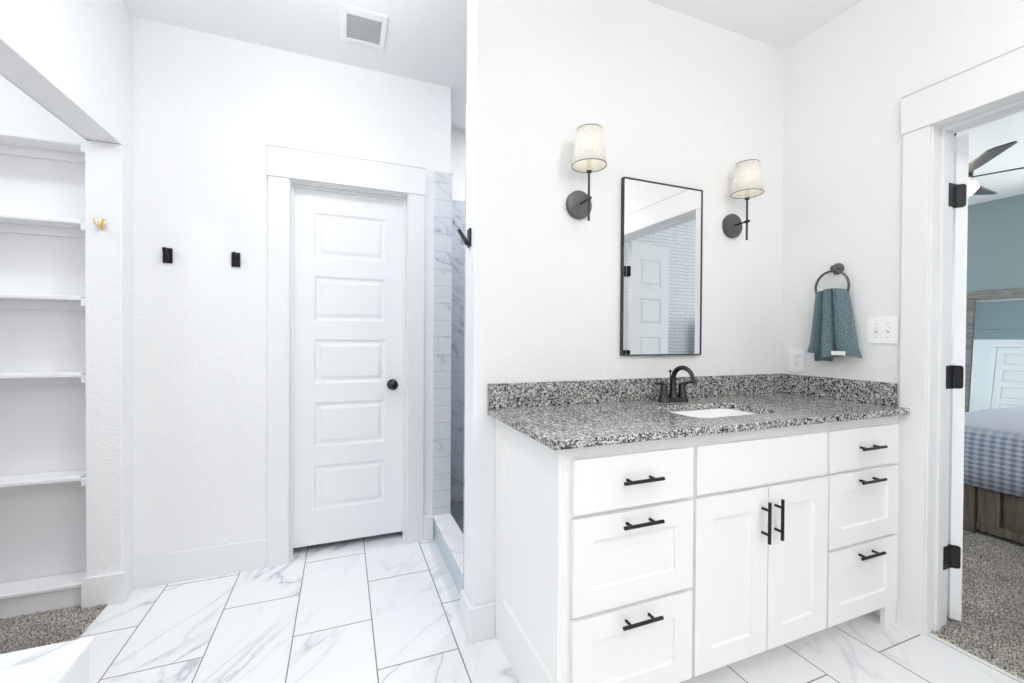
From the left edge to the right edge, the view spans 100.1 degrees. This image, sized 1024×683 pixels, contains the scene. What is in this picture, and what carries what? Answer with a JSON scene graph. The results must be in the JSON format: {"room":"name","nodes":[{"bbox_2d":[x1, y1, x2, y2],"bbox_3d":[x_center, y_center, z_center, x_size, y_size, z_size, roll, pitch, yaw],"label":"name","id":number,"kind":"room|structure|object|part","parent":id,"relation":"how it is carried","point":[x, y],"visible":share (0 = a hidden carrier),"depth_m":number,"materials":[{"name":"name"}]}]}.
{"room":"bathroom","nodes":[
{"label":"bathroom","id":0,"kind":"room"},
{"bbox_2d":[0,0,132,595],"bbox_3d":[-1.664,-0.174,1.490,0.130,2.744,1.178,0,1,-22],"label":"wall","id":1,"kind":"structure","parent":0,"point":[73,58],"depth_m":1.93,"materials":[{"name":"white paint"}]},
{"bbox_2d":[92,217,105,229],"bbox_3d":[-1.834,-0.524,1.910,0.045,0.049,0.037,0,1,-22],"label":"coat hook","id":2,"kind":"object","parent":1,"relation":"attached to","point":[101,222],"visible":1,"depth_m":1.91,"materials":[{"name":"gold metal"}]},
{"bbox_2d":[81,571,125,608],"bbox_3d":[-1.842,1.124,1.938,0.155,0.138,0.015,0,1,-22],"label":"baseboard","id":3,"kind":"object","parent":1,"relation":"attached to","point":[110,589],"visible":0.99,"depth_m":1.93,"materials":[{"name":"white paint"}]},
{"bbox_2d":[0,17,450,583],"bbox_3d":[-2.126,-0.184,2.269,3.513,2.744,0.612,0,1,-22],"label":"wall","id":4,"kind":"structure","parent":0,"point":[207,108],"depth_m":2.14,"materials":[{"name":"white paint"}]},
{"bbox_2d":[0,131,84,163],"bbox_3d":[-2.725,-0.863,1.655,1.724,0.060,0.129,0,1,-22],"label":"closet shelf","id":5,"kind":"object","parent":4,"relation":"attached to","point":[11,143],"visible":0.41,"depth_m":1.91,"materials":[{"name":"white paint"}]},
{"bbox_2d":[0,213,84,237],"bbox_3d":[-2.727,-0.516,1.658,1.724,0.060,0.129,0,1,-22],"label":"closet shelf","id":6,"kind":"object","parent":4,"relation":"attached to","point":[9,223],"visible":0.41,"depth_m":1.92,"materials":[{"name":"white paint"}]},
{"bbox_2d":[0,293,84,310],"bbox_3d":[-2.729,-0.176,1.661,1.724,0.060,0.129,0,1,-22],"label":"closet shelf","id":7,"kind":"object","parent":4,"relation":"attached to","point":[7,301],"visible":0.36,"depth_m":1.92,"materials":[{"name":"white paint"}]},
{"bbox_2d":[0,469,85,489],"bbox_3d":[-2.734,0.630,1.668,1.724,0.060,0.129,0,1,-22],"label":"closet shelf","id":8,"kind":"object","parent":4,"relation":"attached to","point":[73,476],"visible":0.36,"depth_m":1.91,"materials":[{"name":"white paint"}]},
{"bbox_2d":[0,371,85,385],"bbox_3d":[-2.731,0.167,1.664,1.724,0.060,0.129,0,1,-22],"label":"closet shelf","id":9,"kind":"object","parent":4,"relation":"attached to","point":[56,377],"visible":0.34,"depth_m":1.92,"materials":[{"name":"white paint"}]},
{"bbox_2d":[162,247,172,262],"bbox_3d":[-1.681,-0.421,2.084,0.039,0.074,0.054,0,1,-22],"label":"robe hook","id":10,"kind":"object","parent":4,"relation":"attached to","point":[167,252],"visible":1,"depth_m":2.10,"materials":[{"name":"black metal"}]},
{"bbox_2d":[231,252,239,266],"bbox_3d":[-1.414,-0.420,2.190,0.039,0.074,0.054,0,1,-22],"label":"robe hook","id":11,"kind":"object","parent":4,"relation":"attached to","point":[235,257],"visible":1,"depth_m":2.20,"materials":[{"name":"black metal"}]},
{"bbox_2d":[132,515,432,589],"bbox_3d":[-1.151,1.119,2.332,1.450,0.150,0.015,0,1,-22],"label":"baseboard","id":12,"kind":"structure","parent":4,"relation":"attached to","point":[190,564],"depth_m":2.16,"materials":[{"name":"white paint"}]},
{"bbox_2d":[267,144,425,566],"bbox_3d":[-0.929,0.082,2.466,0.831,2.224,0.139,0,1,-22],"label":"door frame","id":13,"kind":"structure","parent":4,"relation":"attached to","point":[284,164],"depth_m":2.36,"materials":[{"name":"white paint"}]},
{"bbox_3d":[-1.243,0.162,2.284,0.100,2.063,0.018,0,1,-22],"label":"casing","id":14,"kind":"part","parent":13,"relation":"part of","materials":[{"name":"white paint"}]},
{"bbox_3d":[-0.571,0.164,2.549,0.095,2.063,0.018,0,1,-22],"label":"casing","id":15,"kind":"part","parent":13,"relation":"part of","materials":[{"name":"white paint"}]},
{"bbox_2d":[293,188,403,547],"bbox_3d":[-0.933,0.148,2.483,0.610,2.016,0.104,0,1,-22],"label":"door","id":16,"kind":"structure","parent":4,"relation":"in","point":[349,249],"depth_m":2.50,"materials":[{"name":"white paint"}]},
{"bbox_3d":[-0.709,0.259,2.554,0.064,0.064,0.068,0,1,-22],"label":"knob","id":17,"kind":"part","parent":16,"relation":"part of","materials":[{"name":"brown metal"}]},
{"bbox_2d":[122,0,466,130],"bbox_3d":[-0.461,-1.581,0.634,5.400,0.100,4.950,0,1,-22],"label":"ceiling","id":18,"kind":"structure","parent":0,"point":[426,40],"depth_m":2.12,"materials":[{"name":"white paint"}]},
{"bbox_2d":[340,3,387,48],"bbox_3d":[-0.730,-1.541,2.109,0.212,0.008,0.252,0,1,-22],"label":"ceiling vent","id":19,"kind":"object","parent":18,"relation":"in","point":[357,25],"visible":1,"depth_m":2.10,"materials":[{"name":"white plastic"}]},
{"bbox_2d":[432,171,451,515],"bbox_3d":[-0.512,0.083,2.836,0.112,2.222,0.491,0,1,-22],"label":"wall","id":20,"kind":"structure","parent":0,"point":[442,294],"depth_m":2.61,"materials":[{"name":"tile"}]},
{"bbox_2d":[451,128,465,200],"bbox_3d":[0.294,-0.179,3.491,1.887,2.744,0.120,0,1,-22],"label":"wall","id":21,"kind":"structure","parent":0,"point":[458,137],"depth_m":3.14,"materials":[{"name":"white paint"}]},
{"bbox_2d":[451,200,464,501],"bbox_3d":[0.264,0.084,3.411,1.760,2.220,0.012,0,1,-22],"label":"shower tiles","id":22,"kind":"structure","parent":21,"relation":"attached to","point":[458,207],"depth_m":3.14,"materials":[{"name":"white tile"}]},
{"bbox_2d":[463,104,466,588],"bbox_3d":[0.675,0.087,2.194,1.890,2.200,0.012,0,1,-22],"label":"wall","id":23,"kind":"structure","parent":0,"point":[466,104],"depth_m":1.85,"materials":[{"name":"paint"}]},
{"bbox_2d":[0,500,1023,682],"bbox_3d":[1.518,1.220,3.087,10.900,0.070,8.000,0,1,-22],"label":"floor","id":24,"kind":"structure","parent":0,"point":[383,608],"depth_m":1.74,"materials":[{"name":"tile"}]},
{"bbox_2d":[0,571,85,618],"bbox_3d":[-2.742,1.135,1.670,1.715,0.110,0.128,0,1,-22],"label":"closet shelf","id":25,"kind":"object","parent":24,"relation":"on","point":[43,594],"visible":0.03,"depth_m":1.89,"materials":[{"name":"white paint"}]},
{"bbox_2d":[0,636,94,682],"bbox_3d":[-1.198,0.960,-0.088,1.202,0.509,1.907,0,1,-22],"label":"tub deck","id":26,"kind":"object","parent":24,"relation":"on","point":[68,661],"visible":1,"depth_m":0.94,"materials":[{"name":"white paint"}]},
{"bbox_3d":[-1.203,0.967,-0.089,1.192,0.496,1.900,0,1,-22],"label":"panel","id":27,"kind":"part","parent":26,"relation":"part of","materials":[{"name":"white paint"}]},
{"bbox_2d":[0,603,106,653],"bbox_3d":[-2.016,1.185,1.576,0.636,0.014,0.607,0,1,-22],"label":"carpet","id":28,"kind":"structure","parent":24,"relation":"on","point":[88,616],"depth_m":1.78,"materials":[{"name":"grey carpet"}]},
{"bbox_2d":[433,513,462,596],"bbox_3d":[-0.283,1.130,2.253,0.107,0.140,0.801,0,1,-22],"label":"shower curb","id":29,"kind":"object","parent":24,"relation":"on","point":[448,536],"visible":0.54,"depth_m":2.31,"materials":[{"name":"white tile"}]},
{"bbox_2d":[460,416,898,682],"bbox_3d":[0.732,0.757,1.823,1.761,0.907,0.733,0,1,-22],"label":"bathroom vanity","id":30,"kind":"object","parent":24,"relation":"on","point":[674,560],"depth_m":1.47,"materials":[{"name":"white paint"}]},
{"bbox_3d":[0.040,0.755,1.508,0.018,0.907,0.549,0,1,-22],"label":"panel","id":31,"kind":"part","parent":30,"relation":"part of","materials":[{"name":"white paint"}]},
{"bbox_3d":[0.382,0.965,1.340,0.448,0.289,0.018,0,1,-22],"label":"drawer","id":32,"kind":"part","parent":30,"relation":"part of","materials":[{"name":"white paint"}]},
{"bbox_3d":[0.384,0.665,1.338,0.448,0.286,0.018,0,1,-22],"label":"drawer","id":33,"kind":"part","parent":30,"relation":"part of","materials":[{"name":"white paint"}]},
{"bbox_3d":[0.386,0.428,1.336,0.448,0.162,0.018,0,1,-22],"label":"drawer","id":34,"kind":"part","parent":30,"relation":"part of","materials":[{"name":"white paint"}]},
{"bbox_3d":[0.396,0.857,1.317,0.145,0.011,0.035,0,1,-22],"label":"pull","id":35,"kind":"part","parent":30,"relation":"part of","materials":[{"name":"black metal"}]},
{"bbox_3d":[0.398,0.557,1.314,0.145,0.011,0.035,0,1,-22],"label":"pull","id":36,"kind":"part","parent":30,"relation":"part of","materials":[{"name":"black metal"}]},
{"bbox_3d":[0.399,0.424,1.313,0.145,0.011,0.035,0,1,-22],"label":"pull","id":37,"kind":"part","parent":30,"relation":"part of","materials":[{"name":"black metal"}]},
{"bbox_2d":[488,373,909,449],"bbox_3d":[0.799,0.240,1.781,1.700,0.127,0.590,0,1,-22],"label":"countertop","id":38,"kind":"structure","parent":30,"relation":"on","point":[559,415],"depth_m":1.80,"materials":[{"name":"stone"}]},
{"bbox_2d":[654,365,696,402],"bbox_3d":[0.745,0.191,1.954,0.178,0.169,0.178,1,1,22],"label":"faucet","id":39,"kind":"object","parent":38,"relation":"on","point":[673,396],"visible":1,"depth_m":1.95,"materials":[{"name":"black metal"}]},
{"bbox_3d":[0.672,0.218,1.946,0.090,0.077,0.045,0,1,-22],"label":"handle","id":40,"kind":"part","parent":39,"relation":"part of","materials":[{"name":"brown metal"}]},
{"bbox_3d":[0.763,0.182,1.918,0.046,0.151,0.162,0,1,-22],"label":"spout","id":41,"kind":"part","parent":39,"relation":"part of","materials":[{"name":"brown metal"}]},
{"bbox_3d":[0.810,0.219,2.000,0.090,0.077,0.045,0,1,-22],"label":"handle","id":42,"kind":"part","parent":39,"relation":"part of","materials":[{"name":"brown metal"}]},
{"bbox_2d":[672,408,756,417],"bbox_3d":[0.826,0.372,1.756,0.454,0.136,0.294,0,1,-22],"label":"undermount sink","id":43,"kind":"object","parent":38,"relation":"in","point":[717,412],"visible":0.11,"depth_m":1.91,"materials":[{"name":"white ceramic"}]},
{"bbox_3d":[0.759,0.817,1.488,0.334,0.587,0.018,0,1,-22],"label":"door","id":44,"kind":"part","parent":30,"relation":"part of","materials":[{"name":"white paint"}]},
{"bbox_3d":[0.912,0.429,1.544,0.651,0.162,0.018,0,1,-22],"label":"false drawer","id":45,"kind":"part","parent":30,"relation":"part of","materials":[{"name":"white paint"}]},
{"bbox_3d":[0.897,0.636,1.512,0.011,0.145,0.035,0,1,-22],"label":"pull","id":46,"kind":"part","parent":30,"relation":"part of","materials":[{"name":"black metal"}]},
{"bbox_3d":[0.958,0.634,1.536,0.011,0.145,0.035,0,1,-22],"label":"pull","id":47,"kind":"part","parent":30,"relation":"part of","materials":[{"name":"black metal"}]},
{"bbox_3d":[1.067,0.818,1.610,0.322,0.587,0.018,0,1,-22],"label":"door","id":48,"kind":"part","parent":30,"relation":"part of","materials":[{"name":"white paint"}]},
{"bbox_3d":[1.434,0.668,1.753,0.446,0.286,0.018,0,1,-22],"label":"drawer","id":49,"kind":"part","parent":30,"relation":"part of","materials":[{"name":"white paint"}]},
{"bbox_3d":[1.432,0.968,1.756,0.446,0.289,0.018,0,1,-22],"label":"drawer","id":50,"kind":"part","parent":30,"relation":"part of","materials":[{"name":"white paint"}]},
{"bbox_3d":[1.436,0.431,1.751,0.446,0.162,0.018,0,1,-22],"label":"drawer","id":51,"kind":"part","parent":30,"relation":"part of","materials":[{"name":"white paint"}]},
{"bbox_3d":[1.446,0.860,1.732,0.145,0.011,0.035,0,1,-22],"label":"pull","id":52,"kind":"part","parent":30,"relation":"part of","materials":[{"name":"black metal"}]},
{"bbox_3d":[1.448,0.560,1.729,0.145,0.011,0.035,0,1,-22],"label":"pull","id":53,"kind":"part","parent":30,"relation":"part of","materials":[{"name":"black metal"}]},
{"bbox_3d":[1.449,0.427,1.728,0.145,0.011,0.035,0,1,-22],"label":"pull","id":54,"kind":"part","parent":30,"relation":"part of","materials":[{"name":"black metal"}]},
{"bbox_2d":[931,530,1023,678],"bbox_3d":[2.359,1.205,2.156,1.437,0.014,1.670,0,1,-22],"label":"carpet","id":55,"kind":"structure","parent":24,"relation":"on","point":[993,558],"depth_m":1.99,"materials":[{"name":"grey carpet"}]},
{"bbox_2d":[963,483,1023,543],"bbox_3d":[4.088,0.498,2.235,1.850,1.460,2.380,0,1,-22],"label":"bed","id":56,"kind":"object","parent":24,"relation":"on","point":[999,514],"visible":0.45,"depth_m":2.63,"materials":[{"name":"brown wood"}]},
{"bbox_3d":[2.882,1.015,2.867,0.075,0.400,0.328,0,1,-22],"label":"post","id":57,"kind":"part","parent":56,"relation":"part of","materials":[{"name":"brown wood"}]},
{"bbox_2d":[964,406,1023,496],"bbox_3d":[4.053,0.731,2.330,1.900,0.378,2.301,0,1,-22],"label":"bedspread","id":58,"kind":"object","parent":56,"relation":"on","point":[993,438],"visible":0.46,"depth_m":2.65,"materials":[{"name":"white fabric"}]},
{"bbox_3d":[3.097,1.029,2.354,0.013,0.214,0.550,0,1,-22],"label":"drawer","id":59,"kind":"part","parent":56,"relation":"part of","materials":[{"name":"brown wood"}]},
{"bbox_2d":[965,288,1023,411],"bbox_3d":[6.316,0.281,5.135,0.203,1.888,1.400,0,1,-22],"label":"leaning mirror","id":60,"kind":"object","parent":24,"relation":"on","point":[994,359],"visible":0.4,"depth_m":5.50,"materials":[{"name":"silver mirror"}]},
{"bbox_2d":[464,0,784,606],"bbox_3d":[0.704,-0.220,2.125,1.890,2.855,0.130,0,1,-22],"label":"wall","id":61,"kind":"structure","parent":0,"point":[676,98],"depth_m":1.91,"materials":[{"name":"white paint"}]},
{"bbox_2d":[457,228,470,247],"bbox_3d":[-0.198,-0.427,1.762,0.054,0.074,0.039,0,1,-22],"label":"robe hook","id":62,"kind":"object","parent":61,"relation":"attached to","point":[467,241],"visible":1,"depth_m":1.75,"materials":[{"name":"black metal"}]},
{"bbox_2d":[566,124,606,220],"bbox_3d":[0.317,-0.694,1.804,0.147,0.378,0.173,0,1,-22],"label":"wall sconce","id":63,"kind":"object","parent":61,"relation":"attached to","point":[589,156],"visible":1,"depth_m":1.78,"materials":[{"name":"white fabric"}]},
{"bbox_3d":[0.310,-0.597,1.825,0.015,0.014,0.093,0,1,-20],"label":"arm","id":64,"kind":"part","parent":63,"relation":"part of","materials":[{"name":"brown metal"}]},
{"bbox_3d":[0.321,-0.609,1.792,0.023,0.208,0.023,0,1,-22],"label":"stem","id":65,"kind":"part","parent":63,"relation":"part of","materials":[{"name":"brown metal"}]},
{"bbox_3d":[0.323,-0.806,1.791,0.145,0.148,0.145,0,1,-22],"label":"lamp shade","id":66,"kind":"part","parent":63,"relation":"part of","materials":[{"name":"white fabric"}]},
{"bbox_2d":[488,373,781,408],"bbox_3d":[0.695,0.224,2.046,1.700,0.101,0.020,0,1,-22],"label":"backsplash","id":67,"kind":"structure","parent":61,"relation":"attached to","point":[522,394],"depth_m":1.94,"materials":[{"name":"stone"}]},
{"bbox_2d":[620,177,702,355],"bbox_3d":[0.721,-0.342,2.049,0.470,0.816,0.020,0,1,-22],"label":"wall mirror","id":68,"kind":"object","parent":61,"relation":"attached to","point":[662,223],"visible":1,"depth_m":2.04,"materials":[{"name":"grey mirror"}]},
{"bbox_2d":[722,159,763,239],"bbox_3d":[1.159,-0.691,2.137,0.147,0.378,0.173,0,1,-22],"label":"wall sconce","id":69,"kind":"object","parent":61,"relation":"attached to","point":[747,182],"visible":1,"depth_m":2.12,"materials":[{"name":"white fabric"}]},
{"bbox_3d":[1.152,-0.595,2.158,0.015,0.014,0.093,0,1,-20],"label":"arm","id":70,"kind":"part","parent":69,"relation":"part of","materials":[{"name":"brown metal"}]},
{"bbox_3d":[1.164,-0.606,2.126,0.023,0.208,0.023,0,1,-22],"label":"stem","id":71,"kind":"part","parent":69,"relation":"part of","materials":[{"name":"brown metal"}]},
{"bbox_3d":[1.165,-0.803,2.124,0.145,0.148,0.145,0,1,-22],"label":"lamp shade","id":72,"kind":"part","parent":69,"relation":"part of","materials":[{"name":"white fabric"}]},
{"bbox_2d":[646,0,861,50],"bbox_3d":[1.353,-1.629,0.493,1.890,0.100,3.355,0,1,-22],"label":"ceiling","id":73,"kind":"structure","parent":0,"point":[780,24],"depth_m":2.09,"materials":[{"name":"white paint"}]},
{"bbox_2d":[781,0,1023,406],"bbox_3d":[2.163,-0.297,0.828,0.130,3.050,3.355,0,1,-22],"label":"wall","id":74,"kind":"structure","parent":0,"point":[846,82],"depth_m":2.00,"materials":[{"name":"white paint"}]},
{"bbox_2d":[789,349,804,371],"bbox_3d":[1.513,0.099,2.280,0.008,0.120,0.079,0,1,-22],"label":"wall outlet","id":75,"kind":"object","parent":74,"relation":"attached to","point":[796,358],"visible":1,"depth_m":2.28,"materials":[{"name":"white plastic"}]},
{"bbox_2d":[793,361,799,366],"bbox_3d":[1.511,0.120,2.280,0.004,0.028,0.034,0,1,-22],"label":"receptacle","id":76,"kind":"object","parent":75,"relation":"attached to","point":[795,363],"depth_m":2.28,"materials":[{"name":"grey plastic"}]},
{"bbox_2d":[793,353,799,358],"bbox_3d":[1.511,0.078,2.280,0.004,0.028,0.034,0,1,-22],"label":"receptacle","id":77,"kind":"object","parent":75,"relation":"attached to","point":[795,355],"depth_m":2.28,"materials":[{"name":"grey plastic"}]},
{"bbox_2d":[814,263,849,292],"bbox_3d":[1.568,-0.284,2.094,0.044,0.198,0.163,0,1,-22],"label":"towel ring","id":78,"kind":"object","parent":74,"relation":"attached to","point":[838,268],"visible":0.77,"depth_m":2.08,"materials":[{"name":"grey metal"}]},
{"bbox_2d":[807,288,861,361],"bbox_3d":[1.545,-0.079,2.070,0.095,0.357,0.233,0,1,-22],"label":"hand towel","id":79,"kind":"object","parent":78,"relation":"hanging from","point":[833,332],"visible":1,"depth_m":2.06,"materials":[{"name":"blue fabric"}]},
{"bbox_3d":[1.571,-0.354,2.086,0.044,0.056,0.056,0,1,-22],"label":"wall post","id":80,"kind":"part","parent":78,"relation":"part of","materials":[{"name":"grey metal"}]},
{"bbox_2d":[867,316,898,343],"bbox_3d":[1.651,-0.050,1.918,0.020,0.120,0.120,0,1,-22],"label":"light switch","id":81,"kind":"object","parent":74,"relation":"attached to","point":[880,330],"visible":1,"depth_m":1.91,"materials":[{"name":"white plastic"}]},
{"bbox_2d":[943,132,968,620],"bbox_3d":[2.009,0.153,2.014,0.069,2.068,0.544,1,1,34],"label":"door","id":82,"kind":"structure","parent":74,"relation":"in","point":[958,191],"depth_m":1.82,"materials":[{"name":"white paint"}]},
{"bbox_3d":[1.851,0.150,1.816,0.046,1.633,0.002,0,1,-22],"label":"hinge plate","id":83,"kind":"part","parent":82,"relation":"part of","materials":[{"name":"black metal"}]},
{"bbox_2d":[896,45,1023,634],"bbox_3d":[1.974,0.091,1.325,0.194,2.263,1.211,0,1,-22],"label":"door frame","id":84,"kind":"structure","parent":74,"relation":"attached to","point":[1000,78],"depth_m":1.78,"materials":[{"name":"white paint"}]},
{"bbox_3d":[1.694,0.166,1.810,0.018,2.101,0.090,0,1,-22],"label":"casing","id":85,"kind":"part","parent":84,"relation":"part of","materials":[{"name":"white paint"}]},
{"bbox_2d":[957,111,1023,205],"bbox_3d":[3.855,-1.892,4.380,5.620,0.100,7.250,0,1,-22],"label":"ceiling","id":86,"kind":"structure","parent":0,"point":[984,137],"depth_m":4.25,"materials":[{"name":"white paint"}]},
{"bbox_2d":[954,133,1023,195],"bbox_3d":[3.408,-1.457,3.313,1.276,0.755,1.295,0,1,-22],"label":"ceiling fan","id":87,"kind":"object","parent":86,"relation":"hanging from","point":[974,188],"visible":0.21,"depth_m":3.03,"materials":[{"name":"dark wood"},{"name":"metal"},{"name":"glass"}]},
{"bbox_3d":[3.382,-1.268,3.286,0.210,0.135,0.210,0,1,-22],"label":"motor","id":88,"kind":"part","parent":87,"relation":"part of","materials":[{"name":"black"}]},
{"bbox_3d":[3.382,-1.139,3.287,0.270,0.120,0.270,0,1,-22],"label":"lamp shade","id":89,"kind":"part","parent":87,"relation":"part of","materials":[{"name":"white glass"}]},
{"bbox_3d":[3.719,-1.234,3.462,0.580,0.040,0.142,0,1,-28],"label":"blade","id":90,"kind":"part","parent":87,"relation":"part of","materials":[{"name":"black"}]},
{"bbox_3d":[3.213,-1.233,2.946,0.142,0.040,0.580,1,1,26],"label":"blade","id":91,"kind":"part","parent":87,"relation":"part of","materials":[{"name":"black"}]},
{"bbox_3d":[3.654,-1.231,3.020,0.580,0.040,0.142,1,1,44],"label":"blade","id":92,"kind":"part","parent":87,"relation":"part of","materials":[{"name":"black"}]},
{"bbox_2d":[967,194,1023,291],"bbox_3d":[6.398,-0.309,5.402,0.130,3.050,7.250,0,1,-22],"label":"wall","id":93,"kind":"structure","parent":0,"point":[995,230],"depth_m":5.56,"materials":[{"name":"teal paint"}]}
]}

